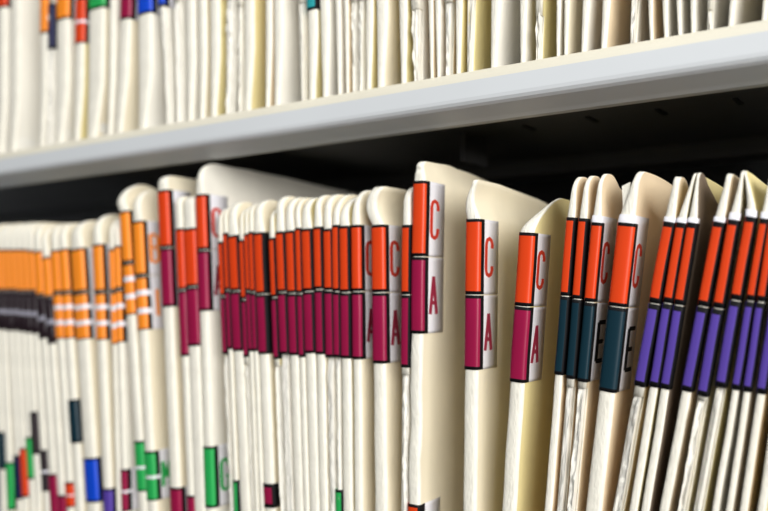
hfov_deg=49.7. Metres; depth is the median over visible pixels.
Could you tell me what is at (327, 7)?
folder
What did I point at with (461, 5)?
folder
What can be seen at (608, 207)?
folder
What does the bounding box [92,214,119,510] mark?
folder
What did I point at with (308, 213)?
folder
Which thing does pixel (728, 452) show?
folder
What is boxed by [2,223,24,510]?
folder
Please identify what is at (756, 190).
folder
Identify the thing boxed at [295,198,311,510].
folder
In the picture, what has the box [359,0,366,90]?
folder
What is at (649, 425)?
folder
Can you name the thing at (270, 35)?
folder
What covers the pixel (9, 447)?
folder
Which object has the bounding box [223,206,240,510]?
folder
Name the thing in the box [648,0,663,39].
folder
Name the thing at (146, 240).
folder
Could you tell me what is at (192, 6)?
folder
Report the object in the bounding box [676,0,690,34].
folder
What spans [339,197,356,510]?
folder
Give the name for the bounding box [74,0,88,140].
folder
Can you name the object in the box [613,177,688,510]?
folder
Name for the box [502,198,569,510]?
folder
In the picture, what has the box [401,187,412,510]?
folder
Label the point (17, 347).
folder
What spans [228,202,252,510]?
folder
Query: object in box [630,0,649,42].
folder
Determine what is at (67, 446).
folder
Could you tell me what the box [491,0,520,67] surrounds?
folder
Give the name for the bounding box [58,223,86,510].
folder
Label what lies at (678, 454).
folder
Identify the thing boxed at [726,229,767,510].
folder
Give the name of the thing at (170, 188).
folder
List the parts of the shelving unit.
shelf, panel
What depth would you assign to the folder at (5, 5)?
0.62 m
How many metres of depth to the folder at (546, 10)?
0.38 m
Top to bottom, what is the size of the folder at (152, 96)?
0.188 m
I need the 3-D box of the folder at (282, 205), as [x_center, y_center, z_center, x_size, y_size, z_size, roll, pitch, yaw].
[0.011,0.085,0.550,0.016,0.231,0.235,-2,-3,34]
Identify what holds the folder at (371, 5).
on the shelving unit
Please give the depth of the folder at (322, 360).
0.44 m
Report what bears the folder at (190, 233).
on the shelving unit
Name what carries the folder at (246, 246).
on the shelving unit
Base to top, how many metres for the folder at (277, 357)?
0.224 m
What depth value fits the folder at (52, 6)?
0.58 m
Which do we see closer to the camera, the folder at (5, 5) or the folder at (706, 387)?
the folder at (706, 387)
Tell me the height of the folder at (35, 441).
0.227 m
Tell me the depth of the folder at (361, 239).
0.43 m
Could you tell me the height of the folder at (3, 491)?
0.228 m
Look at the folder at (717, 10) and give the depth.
0.34 m
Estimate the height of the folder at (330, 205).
0.230 m
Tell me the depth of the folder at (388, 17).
0.43 m
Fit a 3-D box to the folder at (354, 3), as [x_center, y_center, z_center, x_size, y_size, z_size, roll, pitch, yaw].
[0.049,-0.145,0.535,0.004,0.135,0.235,-3,-4,34]
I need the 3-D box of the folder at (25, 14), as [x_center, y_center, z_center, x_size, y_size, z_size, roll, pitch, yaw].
[-0.204,-0.184,0.707,0.019,0.232,0.235,-3,-4,34]
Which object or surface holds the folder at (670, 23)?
on the shelving unit
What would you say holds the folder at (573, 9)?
on the shelving unit
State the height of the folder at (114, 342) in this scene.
0.226 m
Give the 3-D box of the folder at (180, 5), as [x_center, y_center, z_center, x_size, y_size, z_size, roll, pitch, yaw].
[-0.063,-0.163,0.611,0.014,0.178,0.235,-2,-3,34]
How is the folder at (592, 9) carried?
on the shelving unit
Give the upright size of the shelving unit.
1.004 m
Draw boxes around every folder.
[0,0,10,152]
[0,224,11,510]
[0,225,16,510]
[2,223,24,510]
[8,224,29,510]
[10,0,40,151]
[14,223,35,510]
[20,222,43,510]
[26,223,49,510]
[33,223,60,510]
[40,0,49,145]
[41,226,66,510]
[47,0,56,144]
[50,223,75,510]
[56,0,75,143]
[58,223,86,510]
[71,221,102,510]
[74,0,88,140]
[88,0,109,137]
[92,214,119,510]
[108,0,120,134]
[109,218,121,510]
[114,220,138,510]
[116,0,138,132]
[118,185,157,510]
[133,190,169,510]
[138,0,166,128]
[157,176,196,510]
[158,0,176,123]
[174,0,187,122]
[175,196,194,510]
[184,196,205,510]
[186,0,199,120]
[195,164,357,510]
[199,0,210,118]
[210,0,226,116]
[218,208,233,510]
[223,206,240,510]
[225,0,238,113]
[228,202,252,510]
[238,0,244,111]
[239,208,254,510]
[244,206,259,510]
[245,0,265,110]
[248,203,264,510]
[254,200,280,510]
[266,0,274,106]
[269,209,286,510]
[274,0,300,104]
[275,196,295,510]
[285,197,303,510]
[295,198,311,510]
[298,0,308,100]
[301,198,319,510]
[307,0,322,98]
[313,195,330,510]
[320,0,337,96]
[323,194,344,510]
[332,195,356,510]
[335,0,345,93]
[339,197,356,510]
[344,0,352,92]
[351,0,359,91]
[351,190,374,510]
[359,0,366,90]
[366,0,377,88]
[366,186,406,510]
[377,0,400,86]
[399,0,414,82]
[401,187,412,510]
[408,161,487,510]
[411,0,430,80]
[429,0,436,77]
[435,0,445,76]
[444,0,455,75]
[456,0,466,73]
[463,180,547,510]
[467,0,490,71]
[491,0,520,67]
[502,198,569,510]
[520,0,535,61]
[535,0,556,59]
[545,177,587,510]
[556,0,563,55]
[557,176,599,510]
[564,0,582,54]
[567,174,622,510]
[581,0,602,51]
[586,172,671,510]
[601,0,630,47]
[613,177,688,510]
[629,173,722,510]
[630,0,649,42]
[641,173,717,510]
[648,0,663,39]
[659,174,739,510]
[662,0,677,36]
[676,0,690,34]
[678,171,760,510]
[690,0,706,32]
[694,171,767,510]
[707,0,729,29]
[712,187,767,510]
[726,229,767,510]
[728,0,762,25]
[740,319,767,510]
[757,443,767,510]
[762,0,767,19]
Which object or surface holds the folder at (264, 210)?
on the shelving unit
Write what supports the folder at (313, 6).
on the shelving unit
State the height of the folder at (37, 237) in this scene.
0.226 m
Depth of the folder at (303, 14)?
0.46 m
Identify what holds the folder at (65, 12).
on the shelving unit
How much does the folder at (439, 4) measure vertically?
0.119 m
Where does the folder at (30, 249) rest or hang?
on the shelving unit
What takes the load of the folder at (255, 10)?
on the shelving unit
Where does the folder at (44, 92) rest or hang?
on the shelving unit
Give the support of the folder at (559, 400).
on the shelving unit
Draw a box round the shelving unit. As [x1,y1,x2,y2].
[0,20,767,510]
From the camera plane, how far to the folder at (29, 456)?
0.59 m
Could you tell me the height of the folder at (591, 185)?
0.229 m
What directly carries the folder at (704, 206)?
on the shelving unit
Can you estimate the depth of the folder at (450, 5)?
0.41 m
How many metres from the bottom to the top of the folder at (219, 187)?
0.255 m
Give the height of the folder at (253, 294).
0.228 m
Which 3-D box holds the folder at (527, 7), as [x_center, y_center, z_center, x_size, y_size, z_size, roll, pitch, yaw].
[0.131,-0.133,0.479,0.006,0.104,0.235,-2,-3,34]
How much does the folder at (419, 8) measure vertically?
0.124 m
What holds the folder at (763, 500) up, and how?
on the shelving unit
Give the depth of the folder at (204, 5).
0.50 m
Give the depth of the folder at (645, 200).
0.36 m
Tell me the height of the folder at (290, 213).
0.230 m
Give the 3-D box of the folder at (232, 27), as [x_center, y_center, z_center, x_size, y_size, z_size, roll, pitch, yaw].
[-0.025,-0.157,0.585,0.008,0.163,0.236,-2,-3,34]
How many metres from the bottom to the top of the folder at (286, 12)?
0.151 m
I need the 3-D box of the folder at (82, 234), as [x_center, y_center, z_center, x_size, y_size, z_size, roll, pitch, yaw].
[-0.134,0.092,0.648,0.034,0.226,0.236,-2,-3,34]
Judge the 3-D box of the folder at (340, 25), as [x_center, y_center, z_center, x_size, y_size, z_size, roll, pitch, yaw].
[0.040,-0.147,0.541,0.008,0.138,0.235,-2,-3,34]
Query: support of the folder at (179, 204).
on the shelving unit
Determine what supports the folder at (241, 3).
on the shelving unit
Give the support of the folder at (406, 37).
on the shelving unit
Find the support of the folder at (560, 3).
on the shelving unit
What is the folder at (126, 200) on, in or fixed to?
on the shelving unit
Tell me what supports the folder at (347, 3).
on the shelving unit
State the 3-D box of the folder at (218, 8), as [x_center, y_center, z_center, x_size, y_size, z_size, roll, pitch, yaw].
[-0.035,-0.158,0.592,0.010,0.167,0.235,-3,-4,34]
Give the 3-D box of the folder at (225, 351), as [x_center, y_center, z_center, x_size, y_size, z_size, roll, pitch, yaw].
[-0.025,0.088,0.575,0.017,0.226,0.236,-2,-3,34]
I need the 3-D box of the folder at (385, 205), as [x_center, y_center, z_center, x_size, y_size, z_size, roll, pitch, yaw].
[0.062,0.084,0.516,0.016,0.232,0.235,-2,-3,34]
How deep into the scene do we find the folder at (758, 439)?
0.32 m
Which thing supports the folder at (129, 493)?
on the shelving unit
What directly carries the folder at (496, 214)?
on the shelving unit
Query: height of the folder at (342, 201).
0.230 m
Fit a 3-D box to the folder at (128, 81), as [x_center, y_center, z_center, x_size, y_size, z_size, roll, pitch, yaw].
[-0.103,-0.168,0.638,0.017,0.191,0.235,-2,-3,34]
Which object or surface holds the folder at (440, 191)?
on the shelving unit
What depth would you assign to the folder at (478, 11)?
0.40 m
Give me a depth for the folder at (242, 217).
0.47 m
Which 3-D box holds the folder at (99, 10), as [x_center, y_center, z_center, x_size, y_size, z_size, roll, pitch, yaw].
[-0.128,-0.172,0.655,0.019,0.203,0.235,-2,-3,34]
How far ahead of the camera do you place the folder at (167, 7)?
0.52 m
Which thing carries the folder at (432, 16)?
on the shelving unit

